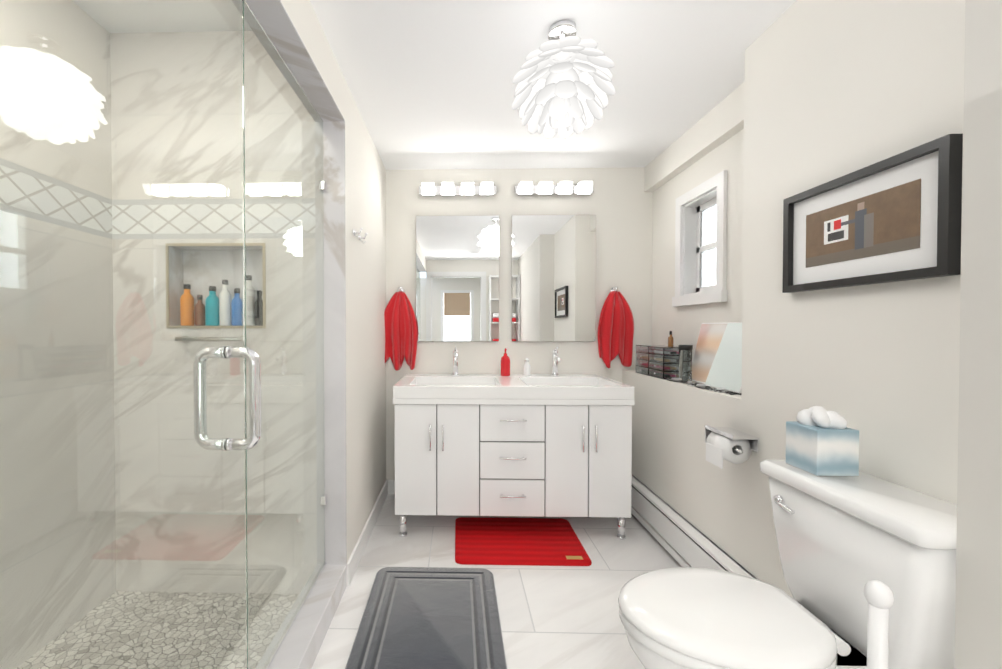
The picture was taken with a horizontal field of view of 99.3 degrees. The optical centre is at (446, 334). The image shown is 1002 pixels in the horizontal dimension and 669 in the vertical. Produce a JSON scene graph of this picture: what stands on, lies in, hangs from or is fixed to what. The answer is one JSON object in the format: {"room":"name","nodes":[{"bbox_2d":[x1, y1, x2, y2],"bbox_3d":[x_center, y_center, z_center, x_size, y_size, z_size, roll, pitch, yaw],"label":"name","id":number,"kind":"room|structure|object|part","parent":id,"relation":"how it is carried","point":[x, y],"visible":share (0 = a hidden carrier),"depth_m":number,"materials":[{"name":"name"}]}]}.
{"room":"bathroom","nodes":[
{"label":"bathroom","id":0,"kind":"room"},
{"bbox_2d":[280,0,344,119],"bbox_3d":[-0.558,-1.187,0.450,0.140,0.506,2.870,0,1,1],"label":"header beam","id":1,"kind":"structure","parent":0,"point":[302,15],"depth_m":1.51,"materials":[{"name":"white paint"}]},
{"bbox_2d":[345,80,385,585],"bbox_3d":[-1.022,-0.067,2.453,1.170,2.800,1.080,0,1,1],"label":"wall","id":2,"kind":"structure","parent":0,"point":[365,190],"depth_m":2.26,"materials":[{"name":"white paint"}]},
{"bbox_2d":[245,0,344,121],"bbox_3d":[-0.558,-0.932,0.454,0.140,0.004,2.870,0,1,1],"label":"trim","id":3,"kind":"structure","parent":2,"relation":"attached to","point":[274,21],"depth_m":1.42,"materials":[{"name":"stone"}]},
{"bbox_2d":[269,565,345,668],"bbox_3d":[-0.558,1.160,0.482,0.140,0.200,2.870,0,1,1],"label":"sill","id":4,"kind":"structure","parent":2,"relation":"attached to","point":[302,643],"depth_m":1.56,"materials":[{"name":"stone"}]},
{"bbox_2d":[0,0,326,668],"bbox_3d":[-0.588,0.066,0.469,0.179,1.988,2.868,0,1,1],"label":"glass shower enclosure","id":5,"kind":"structure","parent":4,"relation":"on","point":[163,499],"depth_m":0.84,"materials":[{"name":"clear glass"}]},
{"bbox_2d":[323,121,346,564],"bbox_3d":[-0.521,0.045,1.900,0.140,1.990,0.004,0,1,1],"label":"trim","id":6,"kind":"structure","parent":2,"relation":"attached to","point":[335,336],"depth_m":1.90,"materials":[{"name":"paint"}]},
{"bbox_2d":[352,228,365,241],"bbox_3d":[-0.425,-0.485,2.032,0.045,0.056,0.028,0,1,1],"label":"wall hook","id":7,"kind":"object","parent":2,"relation":"attached to","point":[358,233],"depth_m":2.03,"materials":[{"name":"silver metal"}]},
{"bbox_2d":[347,479,387,585],"bbox_3d":[-0.431,1.083,2.454,0.012,0.100,1.080,0,1,1],"label":"baseboard","id":8,"kind":"structure","parent":2,"relation":"attached to","point":[357,552],"depth_m":2.25,"materials":[{"name":"white paint"}]},
{"bbox_2d":[311,494,691,668],"bbox_3d":[0.451,1.219,-0.153,2.190,0.100,6.650,0,1,1],"label":"floor","id":9,"kind":"structure","parent":0,"point":[559,617],"depth_m":1.90,"materials":[{"name":"tile"}]},
{"bbox_2d":[345,567,506,668],"bbox_3d":[-0.064,1.134,1.605,0.550,0.022,0.860,0,1,1],"label":"bath mat","id":10,"kind":"object","parent":9,"relation":"on","point":[428,618],"visible":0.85,"depth_m":1.65,"materials":[{"name":"grey fabric"}]},
{"bbox_2d":[393,402,634,539],"bbox_3d":[0.373,0.756,2.627,1.304,0.750,0.653,0,1,1],"label":"bathroom vanity","id":11,"kind":"object","parent":9,"relation":"on","point":[505,442],"depth_m":2.33,"materials":[{"name":"white paint"}]},
{"bbox_2d":[393,382,634,401],"bbox_3d":[0.373,0.366,2.632,1.320,0.030,0.631,0,1,1],"label":"countertop","id":12,"kind":"structure","parent":11,"relation":"on","point":[412,391],"depth_m":2.32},
{"bbox_2d":[455,517,591,565],"bbox_3d":[0.390,1.127,2.333,0.680,0.016,0.500,0,1,1],"label":"rug","id":13,"kind":"object","parent":9,"relation":"on","point":[524,541],"visible":0.96,"depth_m":2.28,"materials":[{"name":"red fabric"}]},
{"bbox_2d":[618,406,956,668],"bbox_3d":[0.811,0.680,1.078,0.721,0.943,0.470,0,1,1],"label":"toilet","id":14,"kind":"object","parent":9,"relation":"on","point":[846,530],"visible":0.98,"depth_m":1.02,"materials":[{"name":"white ceramic"}]},
{"bbox_2d":[864,580,893,668],"bbox_3d":[0.831,0.815,0.817,0.136,0.681,0.136,0,1,1],"label":"plunger","id":15,"kind":"object","parent":9,"relation":"on","point":[878,595],"visible":1,"depth_m":0.80,"materials":[{"name":"white plastic"}]},
{"bbox_2d":[386,167,652,478],"bbox_3d":[0.553,-0.015,3.029,2.150,2.280,0.150,0,1,1],"label":"wall","id":16,"kind":"structure","parent":0,"point":[618,202],"depth_m":2.95,"materials":[{"name":"white paint"}]},
{"bbox_2d":[387,479,394,493],"bbox_3d":[0.501,1.076,2.964,1.850,0.100,0.012,0,1,1],"label":"baseboard","id":17,"kind":"structure","parent":16,"relation":"attached to","point":[391,486],"depth_m":2.98,"materials":[{"name":"white paint"}]},
{"bbox_2d":[384,287,417,370],"bbox_3d":[-0.326,-0.041,2.938,0.252,0.580,0.086,0,1,-4],"label":"hanging towel","id":18,"kind":"object","parent":16,"relation":"hanging from","point":[401,337],"visible":0.98,"depth_m":2.92,"materials":[{"name":"red fabric"}]},
{"bbox_2d":[416,215,498,340],"bbox_3d":[0.079,-0.389,2.950,0.575,0.870,0.022,0,1,1],"label":"mirror","id":19,"kind":"object","parent":16,"relation":"attached to","point":[457,278],"visible":0.89,"depth_m":2.94,"materials":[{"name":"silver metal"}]},
{"bbox_2d":[419,182,495,195],"bbox_3d":[0.078,-0.998,2.905,0.535,0.080,0.095,0,1,1],"label":"light bar","id":20,"kind":"object","parent":16,"relation":"attached to","point":[452,189],"visible":0.96,"depth_m":2.86,"materials":[{"name":"white glass"}]},
{"bbox_2d":[512,215,595,340],"bbox_3d":[0.744,-0.389,2.933,0.575,0.870,0.022,0,1,1],"label":"mirror","id":21,"kind":"object","parent":16,"relation":"attached to","point":[553,277],"visible":0.89,"depth_m":2.92,"materials":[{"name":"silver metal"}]},
{"bbox_2d":[515,181,592,194],"bbox_3d":[0.743,-0.998,2.888,0.535,0.080,0.095,0,1,1],"label":"light bar","id":22,"kind":"object","parent":16,"relation":"attached to","point":[560,188],"visible":0.98,"depth_m":2.85,"materials":[{"name":"white glass"}]},
{"bbox_2d":[598,286,633,367],"bbox_3d":[1.163,-0.050,2.906,0.246,0.561,0.085,0,1,5],"label":"hanging towel","id":23,"kind":"object","parent":16,"relation":"hanging from","point":[616,330],"visible":1,"depth_m":2.89,"materials":[{"name":"red fabric"}]},
{"bbox_2d":[310,0,795,169],"bbox_3d":[0.496,-1.161,-0.187,2.100,0.100,6.650,0,1,1],"label":"ceiling","id":24,"kind":"structure","parent":0,"point":[431,85],"depth_m":1.82,"materials":[{"name":"white paint"}]},
{"bbox_2d":[512,19,615,138],"bbox_3d":[0.431,-0.947,1.573,0.371,0.376,0.371,0,1,1],"label":"pendant light","id":25,"kind":"object","parent":24,"relation":"hanging from","point":[563,77],"visible":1,"depth_m":1.53,"materials":[{"name":"white plastic"}]},
{"bbox_2d":[597,378,632,397],"bbox_3d":[1.009,0.317,2.560,0.045,0.070,0.423,0,1,1],"label":"backsplash","id":26,"kind":"structure","parent":0,"relation":"attached to","point":[622,390],"depth_m":2.30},
{"bbox_2d":[644,82,743,191],"bbox_3d":[1.381,-1.060,2.303,0.058,0.170,1.230,0,1,1],"label":"header beam","id":27,"kind":"structure","parent":0,"point":[720,123],"depth_m":2.26,"materials":[{"name":"white paint"}]},
{"bbox_2d":[652,129,743,360],"bbox_3d":[1.510,-0.360,2.309,0.200,1.230,1.230,0,1,1],"label":"wall","id":28,"kind":"structure","parent":0,"point":[683,324],"depth_m":2.42,"materials":[{"name":"white paint"}]},
{"bbox_2d":[672,170,727,306],"bbox_3d":[1.456,-0.496,2.349,0.150,0.656,0.486,0,1,1],"label":"window","id":29,"kind":"structure","parent":28,"relation":"in","point":[700,242],"depth_m":2.43,"materials":[{"name":"white paint"}]},
{"bbox_3d":[1.495,-0.496,2.348,0.004,0.500,0.310,0,1,1],"label":"window glass pane","id":30,"kind":"part","parent":29,"relation":"part of","materials":[{"name":"glass"}]},
{"bbox_2d":[622,0,964,598],"bbox_3d":[1.343,0.031,-0.292,0.400,2.280,6.450,0,1,1],"label":"wall","id":31,"kind":"structure","parent":0,"point":[834,89],"depth_m":1.32,"materials":[{"name":"white paint"}]},
{"bbox_2d":[636,322,741,394],"bbox_3d":[1.308,0.097,2.283,0.194,0.317,0.944,0,1,1],"label":"wall niche","id":32,"kind":"object","parent":31,"relation":"on","point":[716,362],"visible":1,"depth_m":2.21,"materials":[{"name":"printed paper"}]},
{"bbox_2d":[668,331,692,380],"bbox_3d":[1.301,0.117,2.356,0.068,0.273,0.188,0,1,1],"label":"organizer","id":33,"kind":"object","parent":32,"relation":"on","point":[680,363],"depth_m":2.29,"materials":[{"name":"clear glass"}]},
{"bbox_2d":[631,475,758,579],"bbox_3d":[1.169,1.022,2.175,0.075,0.190,1.530,0,1,1],"label":"baseboard heater","id":34,"kind":"object","parent":31,"relation":"attached to","point":[688,542],"visible":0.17,"depth_m":2.09,"materials":[{"name":"white metal"}]},
{"bbox_2d":[705,425,758,468],"bbox_3d":[1.135,0.453,1.700,0.116,0.141,0.180,0,1,1],"label":"paper holder","id":35,"kind":"object","parent":31,"relation":"attached to","point":[732,445],"visible":0.98,"depth_m":1.65,"materials":[{"name":"silver metal"}]},
{"bbox_2d":[782,134,962,292],"bbox_3d":[1.166,-0.300,1.208,0.029,0.320,0.490,0,1,1],"label":"picture frame","id":36,"kind":"object","parent":31,"relation":"attached to","point":[896,218],"visible":1,"depth_m":1.13,"materials":[{"name":"black wood"}]},
{"bbox_2d":[954,0,1001,668],"bbox_3d":[1.063,0.028,-0.094,0.170,2.280,1.833,0,1,1],"label":"wall","id":37,"kind":"structure","parent":0,"point":[978,621],"depth_m":0.79,"materials":[{"name":"white paint"}]}
]}

